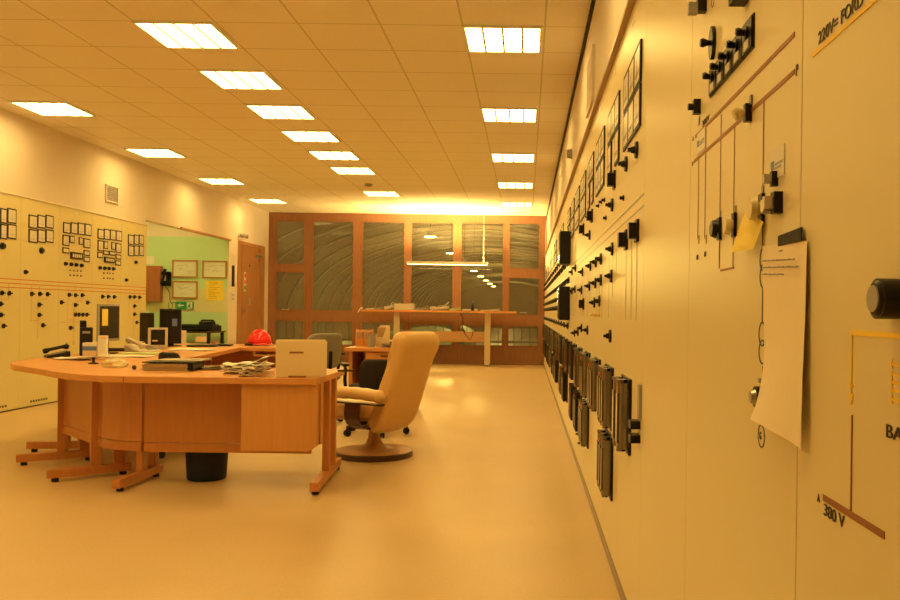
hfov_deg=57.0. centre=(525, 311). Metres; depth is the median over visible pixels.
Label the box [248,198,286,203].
recessed light
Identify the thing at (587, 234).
switch
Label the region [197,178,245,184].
recessed light
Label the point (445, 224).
rib
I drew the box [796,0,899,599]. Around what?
control panel
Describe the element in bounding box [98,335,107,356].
carton
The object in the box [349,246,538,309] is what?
rib
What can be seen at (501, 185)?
diffuser
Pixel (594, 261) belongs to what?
switch
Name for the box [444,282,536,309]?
rib
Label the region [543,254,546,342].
control panel
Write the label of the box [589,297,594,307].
switch
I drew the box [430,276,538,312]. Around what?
rib
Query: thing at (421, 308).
paper stack
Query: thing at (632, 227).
switch
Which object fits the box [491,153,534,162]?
recessed light
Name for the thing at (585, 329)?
switch
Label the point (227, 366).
paper stack
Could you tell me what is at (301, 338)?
gallery railing
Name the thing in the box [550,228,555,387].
control panel
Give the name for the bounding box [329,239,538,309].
rib
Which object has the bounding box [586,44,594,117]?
air vent
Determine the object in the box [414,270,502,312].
rib
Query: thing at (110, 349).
keyboard
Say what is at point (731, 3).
switch
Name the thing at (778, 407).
paper sheet
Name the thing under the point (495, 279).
rib
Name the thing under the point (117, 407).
desk
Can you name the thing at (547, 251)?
control panel
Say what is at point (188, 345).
folder
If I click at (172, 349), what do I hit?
paper stack
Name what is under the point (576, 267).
control panel
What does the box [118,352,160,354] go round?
notepad
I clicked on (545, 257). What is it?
control panel
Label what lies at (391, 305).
paper stack
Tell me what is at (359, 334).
magazine
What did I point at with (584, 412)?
control panel
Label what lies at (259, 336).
helmet
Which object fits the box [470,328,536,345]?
floor
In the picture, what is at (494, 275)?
rib
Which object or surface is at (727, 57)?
toggle switch
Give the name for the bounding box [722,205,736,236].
switch
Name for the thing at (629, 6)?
trim
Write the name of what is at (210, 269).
framed document
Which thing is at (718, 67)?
toggle switch
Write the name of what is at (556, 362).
control panel
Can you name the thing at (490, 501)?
floor
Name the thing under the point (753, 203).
switch
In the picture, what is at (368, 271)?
rib
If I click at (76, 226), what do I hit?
control panel
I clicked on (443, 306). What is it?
paper stack
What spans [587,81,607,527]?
control panel
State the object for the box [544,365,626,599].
baseboard
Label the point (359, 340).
holder
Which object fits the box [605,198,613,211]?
switch
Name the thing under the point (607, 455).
control panel
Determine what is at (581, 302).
switch
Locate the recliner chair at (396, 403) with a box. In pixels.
[336,331,439,462]
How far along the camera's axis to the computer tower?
7.03 m
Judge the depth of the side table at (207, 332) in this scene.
14.71 m
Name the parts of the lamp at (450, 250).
lamp shade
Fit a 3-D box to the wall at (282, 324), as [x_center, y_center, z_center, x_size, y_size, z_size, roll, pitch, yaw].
[-24.734,2.361,139.050,0.400,4.900,241.900,1,0,0]
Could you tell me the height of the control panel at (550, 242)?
2.286 m
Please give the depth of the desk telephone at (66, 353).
6.74 m
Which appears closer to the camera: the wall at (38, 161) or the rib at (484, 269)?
the wall at (38, 161)
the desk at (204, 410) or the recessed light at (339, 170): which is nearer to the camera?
the desk at (204, 410)
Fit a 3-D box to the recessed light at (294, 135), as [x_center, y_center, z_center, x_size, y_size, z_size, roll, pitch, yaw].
[-2.572,-2.105,9.875,0.584,0.017,0.584,1,0,0]
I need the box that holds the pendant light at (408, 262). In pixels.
[407,211,487,264]
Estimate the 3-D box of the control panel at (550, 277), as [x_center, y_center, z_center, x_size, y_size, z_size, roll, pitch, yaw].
[0.390,-0.040,13.337,0.078,2.286,0.684,1,0,0]
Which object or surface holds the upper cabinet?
attached to the wall at (164, 249)
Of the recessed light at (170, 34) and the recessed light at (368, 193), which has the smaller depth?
the recessed light at (170, 34)
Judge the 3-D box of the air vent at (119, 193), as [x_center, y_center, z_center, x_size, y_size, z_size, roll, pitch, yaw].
[-5.549,-1.570,11.126,0.020,0.253,0.492,1,0,0]
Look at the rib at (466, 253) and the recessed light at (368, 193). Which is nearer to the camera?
the recessed light at (368, 193)
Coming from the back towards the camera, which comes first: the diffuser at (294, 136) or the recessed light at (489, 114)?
the diffuser at (294, 136)
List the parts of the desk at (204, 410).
modesty panel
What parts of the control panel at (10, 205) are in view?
knob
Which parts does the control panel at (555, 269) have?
panel plate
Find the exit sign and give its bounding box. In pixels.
[176,301,193,309]
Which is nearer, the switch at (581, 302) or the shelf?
the switch at (581, 302)
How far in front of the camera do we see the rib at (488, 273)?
191.91 m
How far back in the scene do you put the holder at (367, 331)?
9.40 m
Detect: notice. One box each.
[146,256,153,263]
[206,281,222,300]
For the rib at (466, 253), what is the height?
9.564 m
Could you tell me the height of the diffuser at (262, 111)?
0.004 m
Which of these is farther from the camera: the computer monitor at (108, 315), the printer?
the printer
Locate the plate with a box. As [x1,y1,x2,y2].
[232,265,234,286]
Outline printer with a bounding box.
[182,324,220,330]
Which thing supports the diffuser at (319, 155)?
attached to the recessed light at (319, 154)
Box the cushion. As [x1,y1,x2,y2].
[365,346,391,427]
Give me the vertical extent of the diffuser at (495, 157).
0.004 m
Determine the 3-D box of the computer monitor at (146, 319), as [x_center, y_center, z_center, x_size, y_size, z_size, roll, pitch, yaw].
[-3.994,0.190,8.729,0.220,0.360,0.220,1,0,17]
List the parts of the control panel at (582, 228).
panel plate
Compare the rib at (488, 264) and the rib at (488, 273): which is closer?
the rib at (488, 264)
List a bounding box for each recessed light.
[9,101,95,116]
[124,148,186,157]
[132,20,239,48]
[197,69,283,89]
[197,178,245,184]
[244,104,316,119]
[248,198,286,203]
[280,130,340,141]
[307,150,360,159]
[329,166,376,174]
[362,191,399,196]
[462,25,542,52]
[480,107,537,122]
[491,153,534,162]
[497,182,532,188]
[501,202,531,206]
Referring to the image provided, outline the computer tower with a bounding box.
[79,320,92,355]
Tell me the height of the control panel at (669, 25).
2.286 m
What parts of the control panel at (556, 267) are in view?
panel plate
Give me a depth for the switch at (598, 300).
4.44 m
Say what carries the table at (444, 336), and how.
on the floor at (490, 501)
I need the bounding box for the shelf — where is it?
[253,351,275,355]
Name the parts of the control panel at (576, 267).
panel plate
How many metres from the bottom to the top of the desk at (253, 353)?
0.719 m
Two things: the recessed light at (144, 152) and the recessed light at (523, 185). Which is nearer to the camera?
the recessed light at (144, 152)
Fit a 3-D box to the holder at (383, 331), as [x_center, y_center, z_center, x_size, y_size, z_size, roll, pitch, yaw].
[-1.664,0.277,9.580,0.090,0.240,0.240,1,0,9]
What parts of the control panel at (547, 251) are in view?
panel plate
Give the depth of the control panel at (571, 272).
7.12 m
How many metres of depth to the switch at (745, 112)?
1.48 m
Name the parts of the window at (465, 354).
panel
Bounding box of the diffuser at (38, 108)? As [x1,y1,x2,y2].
[16,103,89,114]
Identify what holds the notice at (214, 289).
attached to the wall at (164, 249)
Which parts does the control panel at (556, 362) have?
panel plate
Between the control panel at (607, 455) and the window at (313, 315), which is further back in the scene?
the window at (313, 315)
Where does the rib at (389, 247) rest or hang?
attached to the window at (286, 286)
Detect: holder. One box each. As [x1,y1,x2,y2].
[355,329,363,345]
[364,329,373,346]
[376,325,389,346]
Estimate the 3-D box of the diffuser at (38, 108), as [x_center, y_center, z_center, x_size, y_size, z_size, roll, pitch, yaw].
[-4.971,-2.143,8.675,0.548,0.004,0.548,1,0,0]
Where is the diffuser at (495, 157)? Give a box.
[492,154,533,160]
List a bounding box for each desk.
[11,357,156,465]
[45,364,162,491]
[70,346,239,365]
[124,368,344,494]
[174,343,275,367]
[344,345,389,386]
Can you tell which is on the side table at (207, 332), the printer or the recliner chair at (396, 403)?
the printer
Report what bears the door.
in the wall at (245, 218)
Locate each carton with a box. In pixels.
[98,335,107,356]
[195,337,206,341]
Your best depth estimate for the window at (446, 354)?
17.80 m
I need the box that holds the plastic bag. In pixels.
[100,357,128,366]
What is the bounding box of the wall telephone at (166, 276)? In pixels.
[160,269,171,303]
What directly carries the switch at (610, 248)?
attached to the control panel at (607, 455)
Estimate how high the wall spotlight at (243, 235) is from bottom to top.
0.091 m
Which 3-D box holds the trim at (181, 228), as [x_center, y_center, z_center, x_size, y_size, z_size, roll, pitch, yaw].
[-5.545,-1.347,14.360,0.035,0.035,2.220,1,0,0]
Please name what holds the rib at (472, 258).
attached to the window at (286, 286)
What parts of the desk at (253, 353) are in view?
modesty panel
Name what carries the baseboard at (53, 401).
attached to the wall at (38, 161)
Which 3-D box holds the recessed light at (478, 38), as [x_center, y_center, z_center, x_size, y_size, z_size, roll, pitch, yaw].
[-0.172,-2.073,6.275,0.584,0.017,0.584,1,0,0]
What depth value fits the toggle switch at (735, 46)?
1.56 m
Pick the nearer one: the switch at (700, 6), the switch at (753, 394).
the switch at (753, 394)
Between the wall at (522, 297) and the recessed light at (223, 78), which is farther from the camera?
the wall at (522, 297)
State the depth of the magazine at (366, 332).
9.40 m
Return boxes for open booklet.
[201,365,222,368]
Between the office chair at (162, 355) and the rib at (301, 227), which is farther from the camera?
the rib at (301, 227)
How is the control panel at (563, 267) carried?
attached to the wall at (607, 15)
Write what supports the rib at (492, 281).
attached to the window at (286, 286)
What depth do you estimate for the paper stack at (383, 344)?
9.26 m
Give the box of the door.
[236,240,264,343]
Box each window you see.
[267,212,308,344]
[277,221,538,312]
[307,213,357,362]
[357,213,407,330]
[407,214,457,363]
[456,215,506,364]
[505,215,546,364]
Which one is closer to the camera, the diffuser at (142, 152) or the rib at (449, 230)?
the diffuser at (142, 152)
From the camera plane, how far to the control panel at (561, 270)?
9.13 m
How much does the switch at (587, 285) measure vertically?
0.063 m
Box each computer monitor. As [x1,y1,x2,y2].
[96,304,119,353]
[139,313,153,343]
[159,309,181,346]
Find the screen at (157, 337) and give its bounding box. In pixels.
[148,328,167,348]
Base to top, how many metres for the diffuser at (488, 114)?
0.004 m
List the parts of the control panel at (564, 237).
recorder glass, recorder glass, panel plate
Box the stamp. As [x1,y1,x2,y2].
[88,357,98,363]
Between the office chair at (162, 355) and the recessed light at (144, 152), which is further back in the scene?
the recessed light at (144, 152)
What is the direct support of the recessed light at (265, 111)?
in the ceiling
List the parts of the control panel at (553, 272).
panel plate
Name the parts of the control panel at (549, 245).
panel plate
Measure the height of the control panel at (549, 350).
2.286 m
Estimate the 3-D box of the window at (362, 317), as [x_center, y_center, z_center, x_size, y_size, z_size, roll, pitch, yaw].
[-3.104,-0.509,17.857,1.079,3.225,0.126,1,0,0]
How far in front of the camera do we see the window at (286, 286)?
97.54 m
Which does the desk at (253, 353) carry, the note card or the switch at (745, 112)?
the note card
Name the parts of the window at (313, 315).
panel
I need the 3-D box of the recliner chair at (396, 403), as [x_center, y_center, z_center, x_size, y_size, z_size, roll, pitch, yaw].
[-1.130,0.637,6.447,0.834,0.985,0.740,1,0,29]
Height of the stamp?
0.050 m
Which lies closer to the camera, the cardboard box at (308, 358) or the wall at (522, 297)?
the cardboard box at (308, 358)
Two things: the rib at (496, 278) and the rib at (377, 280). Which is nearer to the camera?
the rib at (377, 280)
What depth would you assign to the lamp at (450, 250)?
59.66 m
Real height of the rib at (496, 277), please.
9.564 m
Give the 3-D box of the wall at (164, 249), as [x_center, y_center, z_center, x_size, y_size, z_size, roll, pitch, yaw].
[-7.243,-0.565,15.485,3.300,3.225,0.070,1,0,0]
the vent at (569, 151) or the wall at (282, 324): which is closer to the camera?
the vent at (569, 151)
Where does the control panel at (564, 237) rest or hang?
attached to the wall at (607, 15)
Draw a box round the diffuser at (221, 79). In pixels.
[203,72,279,87]
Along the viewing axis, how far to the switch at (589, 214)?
5.03 m
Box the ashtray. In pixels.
[211,340,218,343]
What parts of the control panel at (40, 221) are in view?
knob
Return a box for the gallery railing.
[276,321,537,345]
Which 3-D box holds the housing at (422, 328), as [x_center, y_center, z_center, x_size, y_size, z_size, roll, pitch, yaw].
[-8.543,3.130,69.700,6.000,3.800,8.600,1,0,0]
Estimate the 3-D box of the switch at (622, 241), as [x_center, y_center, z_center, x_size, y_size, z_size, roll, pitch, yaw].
[0.386,-0.288,3.295,0.036,0.080,0.068,1,0,0]
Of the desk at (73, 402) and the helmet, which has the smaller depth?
the desk at (73, 402)
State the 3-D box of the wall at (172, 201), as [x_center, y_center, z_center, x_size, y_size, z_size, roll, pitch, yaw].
[-5.617,-1.754,13.750,0.120,0.805,3.400,1,0,0]
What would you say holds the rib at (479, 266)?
attached to the window at (286, 286)
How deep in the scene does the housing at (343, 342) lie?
35.41 m
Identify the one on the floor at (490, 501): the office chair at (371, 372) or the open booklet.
the office chair at (371, 372)
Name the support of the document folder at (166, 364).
on the desk at (204, 410)
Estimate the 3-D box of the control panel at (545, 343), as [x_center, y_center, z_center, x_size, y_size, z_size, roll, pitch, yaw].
[0.389,-0.040,15.397,0.080,2.286,0.684,1,0,0]
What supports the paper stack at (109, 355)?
on the desk at (221, 350)
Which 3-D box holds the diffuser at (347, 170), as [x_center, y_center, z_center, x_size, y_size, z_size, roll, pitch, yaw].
[-2.572,-2.111,12.275,0.548,0.004,0.548,1,0,0]
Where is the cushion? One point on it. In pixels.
(375, 416)
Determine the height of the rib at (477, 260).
9.564 m
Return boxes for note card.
[181,330,185,343]
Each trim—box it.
[0,190,147,225]
[180,227,231,240]
[544,0,635,256]
[546,0,595,216]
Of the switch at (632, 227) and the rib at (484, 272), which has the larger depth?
the rib at (484, 272)
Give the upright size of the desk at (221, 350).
0.719 m
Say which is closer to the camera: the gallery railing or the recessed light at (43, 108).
the recessed light at (43, 108)
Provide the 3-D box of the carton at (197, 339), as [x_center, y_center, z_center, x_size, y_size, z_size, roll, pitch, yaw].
[-3.796,0.319,9.624,0.100,0.060,0.080,1,0,0]
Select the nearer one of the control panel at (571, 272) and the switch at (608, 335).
the switch at (608, 335)
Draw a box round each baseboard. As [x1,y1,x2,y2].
[0,401,56,412]
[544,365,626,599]
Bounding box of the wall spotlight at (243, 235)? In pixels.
[238,233,248,238]
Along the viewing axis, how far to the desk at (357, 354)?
9.15 m
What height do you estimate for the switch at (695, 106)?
0.034 m
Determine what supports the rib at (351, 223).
attached to the window at (286, 286)
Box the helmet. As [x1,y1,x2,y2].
[244,329,272,345]
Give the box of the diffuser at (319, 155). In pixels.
[311,152,356,158]
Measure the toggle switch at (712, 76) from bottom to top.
0.062 m
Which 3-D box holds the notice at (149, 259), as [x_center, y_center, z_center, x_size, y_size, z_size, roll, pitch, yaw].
[-7.046,-0.975,15.447,0.152,0.148,0.005,1,0,0]
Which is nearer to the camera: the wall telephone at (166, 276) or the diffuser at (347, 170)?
the diffuser at (347, 170)
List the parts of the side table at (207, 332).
leg, leg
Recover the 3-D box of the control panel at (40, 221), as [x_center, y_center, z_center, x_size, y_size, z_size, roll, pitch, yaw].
[-5.552,-0.103,9.425,0.054,2.319,0.748,1,0,0]
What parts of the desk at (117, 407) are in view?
modesty panel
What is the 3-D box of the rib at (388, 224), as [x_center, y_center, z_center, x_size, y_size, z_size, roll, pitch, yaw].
[-5.444,-4.305,77.994,37.916,9.564,0.226,1,0,0]
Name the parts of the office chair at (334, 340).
backrest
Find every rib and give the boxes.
[277,222,352,261]
[277,223,538,287]
[278,222,318,240]
[286,223,538,308]
[302,229,538,308]
[316,234,538,309]
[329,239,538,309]
[340,243,538,309]
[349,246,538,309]
[362,250,538,299]
[367,253,538,307]
[374,255,538,306]
[380,258,538,309]
[386,260,538,309]
[392,262,538,309]
[399,264,531,303]
[411,266,521,293]
[411,267,502,298]
[413,269,502,302]
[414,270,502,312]
[418,272,502,312]
[421,273,538,312]
[424,274,538,312]
[427,275,538,312]
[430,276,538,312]
[433,277,538,312]
[435,278,538,312]
[438,279,537,309]
[441,280,538,306]
[442,281,537,309]
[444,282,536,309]
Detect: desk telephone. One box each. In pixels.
[42,344,70,357]
[124,337,161,351]
[199,319,214,323]
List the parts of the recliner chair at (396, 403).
seat, arm rail, armrest, backrest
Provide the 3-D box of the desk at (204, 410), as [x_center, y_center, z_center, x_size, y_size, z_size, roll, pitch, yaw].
[-1.865,0.759,5.493,1.194,0.719,0.916,1,0,0]
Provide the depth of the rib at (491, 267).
167.92 m
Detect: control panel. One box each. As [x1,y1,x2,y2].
[0,192,20,410]
[18,197,59,407]
[57,206,92,399]
[91,213,121,347]
[120,220,146,347]
[542,257,545,364]
[543,251,547,367]
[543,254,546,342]
[544,248,548,370]
[545,245,549,373]
[546,242,550,375]
[547,240,551,378]
[548,234,553,384]
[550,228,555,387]
[551,225,556,393]
[552,220,558,398]
[554,211,561,404]
[556,203,564,413]
[557,183,571,430]
[558,194,567,421]
[565,171,575,441]
[568,157,580,455]
[572,137,587,473]
[578,112,596,496]
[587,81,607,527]
[596,35,623,570]
[612,0,646,599]
[639,0,692,599]
[685,0,803,599]
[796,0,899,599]
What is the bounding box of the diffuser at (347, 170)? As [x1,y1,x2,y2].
[345,168,373,173]
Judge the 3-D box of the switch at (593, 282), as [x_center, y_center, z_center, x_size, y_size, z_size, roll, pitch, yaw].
[0.384,-0.167,4.735,0.036,0.063,0.063,1,0,0]
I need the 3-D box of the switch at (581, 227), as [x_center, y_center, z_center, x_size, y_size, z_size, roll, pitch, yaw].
[0.390,-0.580,5.794,0.036,0.080,0.068,1,0,0]
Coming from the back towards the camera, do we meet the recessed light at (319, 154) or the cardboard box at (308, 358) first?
the recessed light at (319, 154)
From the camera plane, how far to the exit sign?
15.43 m
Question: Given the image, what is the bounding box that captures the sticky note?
[731,211,762,251]
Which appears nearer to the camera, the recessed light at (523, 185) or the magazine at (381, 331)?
the magazine at (381, 331)
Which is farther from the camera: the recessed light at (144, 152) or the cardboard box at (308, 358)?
the recessed light at (144, 152)
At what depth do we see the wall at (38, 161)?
9.93 m
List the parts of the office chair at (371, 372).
armrest, seat, backrest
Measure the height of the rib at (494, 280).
9.564 m
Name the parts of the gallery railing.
rail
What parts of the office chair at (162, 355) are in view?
backrest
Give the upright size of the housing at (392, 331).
3.800 m
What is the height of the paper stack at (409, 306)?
0.139 m
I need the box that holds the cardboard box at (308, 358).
[275,339,326,376]
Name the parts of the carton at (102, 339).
carton lid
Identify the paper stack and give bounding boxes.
[52,353,109,359]
[106,354,155,357]
[169,348,217,351]
[219,355,274,372]
[238,359,271,376]
[380,343,390,347]
[384,302,393,309]
[394,303,415,309]
[416,306,428,309]
[429,302,448,309]
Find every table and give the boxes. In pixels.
[145,331,225,343]
[361,309,516,366]
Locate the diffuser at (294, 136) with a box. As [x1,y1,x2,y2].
[284,132,337,140]
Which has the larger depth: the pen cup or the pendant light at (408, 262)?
the pendant light at (408, 262)
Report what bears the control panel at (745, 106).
attached to the wall at (607, 15)
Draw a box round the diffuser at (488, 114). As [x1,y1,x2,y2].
[483,109,535,120]
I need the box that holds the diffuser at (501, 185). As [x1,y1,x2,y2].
[499,183,531,187]
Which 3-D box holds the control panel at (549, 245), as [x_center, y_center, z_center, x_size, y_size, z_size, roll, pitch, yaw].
[0.390,-0.040,14.710,0.078,2.286,0.684,1,0,0]
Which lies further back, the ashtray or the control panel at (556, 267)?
the control panel at (556, 267)
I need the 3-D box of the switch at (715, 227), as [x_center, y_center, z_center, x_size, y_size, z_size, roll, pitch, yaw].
[0.393,-0.179,1.704,0.020,0.060,0.040,1,0,0]
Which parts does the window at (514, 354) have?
panel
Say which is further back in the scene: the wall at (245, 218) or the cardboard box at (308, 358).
the wall at (245, 218)
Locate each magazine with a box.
[356,331,362,338]
[365,331,371,338]
[377,327,385,336]
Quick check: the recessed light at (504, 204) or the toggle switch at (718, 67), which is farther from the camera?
the recessed light at (504, 204)
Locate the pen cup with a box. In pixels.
[367,334,375,346]
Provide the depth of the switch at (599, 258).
4.39 m
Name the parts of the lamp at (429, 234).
lamp shade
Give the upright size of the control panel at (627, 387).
2.286 m
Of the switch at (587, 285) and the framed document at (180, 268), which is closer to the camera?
the switch at (587, 285)
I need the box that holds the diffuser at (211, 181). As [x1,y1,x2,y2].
[207,179,241,183]
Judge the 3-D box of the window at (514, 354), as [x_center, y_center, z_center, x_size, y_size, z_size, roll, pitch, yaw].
[0.002,-0.468,17.840,0.868,3.225,0.159,1,0,0]
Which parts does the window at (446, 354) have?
panel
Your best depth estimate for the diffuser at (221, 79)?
7.47 m
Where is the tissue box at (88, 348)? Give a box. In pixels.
[82,342,97,356]
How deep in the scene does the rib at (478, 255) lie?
131.93 m
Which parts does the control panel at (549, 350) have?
panel plate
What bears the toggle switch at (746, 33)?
attached to the control panel at (745, 106)
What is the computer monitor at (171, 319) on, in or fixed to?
on the desk at (221, 350)
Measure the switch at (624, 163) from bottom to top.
0.063 m
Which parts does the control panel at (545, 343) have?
panel plate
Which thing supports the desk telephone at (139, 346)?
on the desk at (221, 350)
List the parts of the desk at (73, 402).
modesty panel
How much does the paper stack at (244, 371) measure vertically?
0.104 m
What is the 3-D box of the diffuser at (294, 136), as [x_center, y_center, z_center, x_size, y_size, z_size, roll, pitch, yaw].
[-2.572,-2.111,9.875,0.548,0.004,0.548,1,0,0]
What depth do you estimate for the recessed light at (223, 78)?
7.46 m
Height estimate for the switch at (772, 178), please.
0.024 m
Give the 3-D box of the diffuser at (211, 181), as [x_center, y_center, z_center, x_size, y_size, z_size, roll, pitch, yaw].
[-4.971,-2.143,13.475,0.548,0.004,0.548,1,0,0]
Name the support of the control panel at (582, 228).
attached to the wall at (607, 15)
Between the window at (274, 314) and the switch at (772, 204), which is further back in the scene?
the window at (274, 314)
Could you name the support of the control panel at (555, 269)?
attached to the wall at (607, 15)
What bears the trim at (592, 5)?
attached to the wall at (607, 15)
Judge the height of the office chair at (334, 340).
0.909 m
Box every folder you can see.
[141,358,210,370]
[185,344,219,346]
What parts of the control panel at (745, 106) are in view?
label plate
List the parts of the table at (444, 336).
cross panel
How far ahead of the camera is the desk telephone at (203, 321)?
14.96 m
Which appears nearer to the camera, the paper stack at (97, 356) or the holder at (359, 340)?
the paper stack at (97, 356)
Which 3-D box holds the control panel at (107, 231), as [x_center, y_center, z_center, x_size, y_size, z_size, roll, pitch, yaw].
[-5.552,-0.103,10.925,0.054,2.319,0.748,1,0,0]
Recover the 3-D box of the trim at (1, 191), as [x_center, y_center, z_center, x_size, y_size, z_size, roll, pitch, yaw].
[-5.547,-1.274,8.675,0.032,0.017,6.750,1,0,0]
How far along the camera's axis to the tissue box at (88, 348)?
6.83 m
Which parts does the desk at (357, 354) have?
panel, drawer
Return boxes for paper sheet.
[750,241,806,448]
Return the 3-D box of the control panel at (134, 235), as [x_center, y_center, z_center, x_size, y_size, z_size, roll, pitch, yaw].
[-5.552,-0.103,11.675,0.054,2.319,0.748,1,0,0]
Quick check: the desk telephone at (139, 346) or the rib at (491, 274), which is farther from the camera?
the rib at (491, 274)
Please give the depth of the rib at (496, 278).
221.92 m
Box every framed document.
[172,260,197,277]
[172,281,197,298]
[202,261,226,278]
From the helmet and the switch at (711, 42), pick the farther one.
the helmet
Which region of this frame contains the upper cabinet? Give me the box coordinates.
[146,266,162,301]
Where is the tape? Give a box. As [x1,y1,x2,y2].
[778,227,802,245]
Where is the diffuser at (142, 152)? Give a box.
[129,149,181,156]
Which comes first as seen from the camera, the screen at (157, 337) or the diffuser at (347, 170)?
the screen at (157, 337)
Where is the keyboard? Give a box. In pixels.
[109,348,123,350]
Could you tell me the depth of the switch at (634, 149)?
3.00 m
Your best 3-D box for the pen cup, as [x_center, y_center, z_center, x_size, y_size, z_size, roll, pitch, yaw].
[-1.750,0.325,9.340,0.100,0.140,0.098,1,0,0]
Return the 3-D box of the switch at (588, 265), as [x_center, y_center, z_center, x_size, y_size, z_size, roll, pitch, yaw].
[0.386,-0.286,5.120,0.036,0.063,0.063,1,0,0]
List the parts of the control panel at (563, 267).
panel plate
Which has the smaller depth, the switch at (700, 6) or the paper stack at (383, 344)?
the switch at (700, 6)
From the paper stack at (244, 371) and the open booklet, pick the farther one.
the open booklet
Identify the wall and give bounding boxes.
[0,108,145,223]
[146,165,229,239]
[146,222,227,343]
[227,197,268,343]
[276,321,429,338]
[449,283,537,327]
[547,0,626,245]
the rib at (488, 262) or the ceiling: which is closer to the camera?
the ceiling
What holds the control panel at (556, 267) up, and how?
attached to the wall at (607, 15)
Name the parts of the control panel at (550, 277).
panel plate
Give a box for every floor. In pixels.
[0,364,620,599]
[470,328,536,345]
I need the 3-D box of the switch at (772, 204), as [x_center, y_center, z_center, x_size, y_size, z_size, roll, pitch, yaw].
[0.388,-0.172,1.318,0.028,0.034,0.055,1,0,0]
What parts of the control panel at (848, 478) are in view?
knob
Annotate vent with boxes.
[105,184,123,206]
[567,149,571,158]
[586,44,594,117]
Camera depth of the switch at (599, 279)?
4.38 m
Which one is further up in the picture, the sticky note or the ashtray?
the sticky note
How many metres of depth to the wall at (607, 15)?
6.30 m
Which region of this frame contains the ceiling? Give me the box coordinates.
[0,0,590,215]
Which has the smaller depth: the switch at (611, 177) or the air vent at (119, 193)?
the switch at (611, 177)
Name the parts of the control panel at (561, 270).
panel plate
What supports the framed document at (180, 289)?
attached to the wall at (164, 249)
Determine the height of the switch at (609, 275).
0.063 m
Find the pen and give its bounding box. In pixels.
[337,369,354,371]
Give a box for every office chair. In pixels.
[158,352,180,458]
[307,333,344,421]
[339,359,409,437]
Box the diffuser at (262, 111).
[249,106,311,117]
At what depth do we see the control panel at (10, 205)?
8.86 m
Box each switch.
[579,223,583,235]
[579,298,583,309]
[582,325,587,334]
[584,230,589,239]
[584,281,589,290]
[585,261,590,270]
[586,209,592,222]
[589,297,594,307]
[590,256,596,266]
[590,278,595,287]
[593,295,600,306]
[595,253,601,264]
[595,274,601,285]
[603,329,611,342]
[604,269,612,282]
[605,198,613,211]
[605,242,613,255]
[607,170,615,189]
[617,229,627,250]
[618,156,627,171]
[627,141,638,158]
[627,219,638,242]
[687,99,700,114]
[688,0,706,15]
[699,26,715,59]
[702,62,716,97]
[709,52,725,89]
[709,211,721,240]
[717,40,734,79]
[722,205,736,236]
[725,28,743,69]
[728,0,748,6]
[732,103,751,122]
[735,12,754,58]
[746,185,764,223]
[748,378,760,406]
[760,191,782,214]
[762,171,777,186]
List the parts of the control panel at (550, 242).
panel plate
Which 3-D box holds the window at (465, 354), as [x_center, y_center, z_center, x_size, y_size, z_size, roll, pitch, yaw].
[-0.964,-0.481,17.857,1.062,3.225,0.126,1,0,0]
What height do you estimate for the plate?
0.400 m
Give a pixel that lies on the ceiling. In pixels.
(400, 87)
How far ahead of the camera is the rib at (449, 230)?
89.93 m
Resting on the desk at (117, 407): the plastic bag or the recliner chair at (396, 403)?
the plastic bag
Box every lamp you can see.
[424,223,435,237]
[446,223,452,253]
[462,239,466,261]
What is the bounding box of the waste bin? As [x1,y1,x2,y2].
[185,452,227,481]
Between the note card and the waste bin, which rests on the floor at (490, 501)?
the waste bin

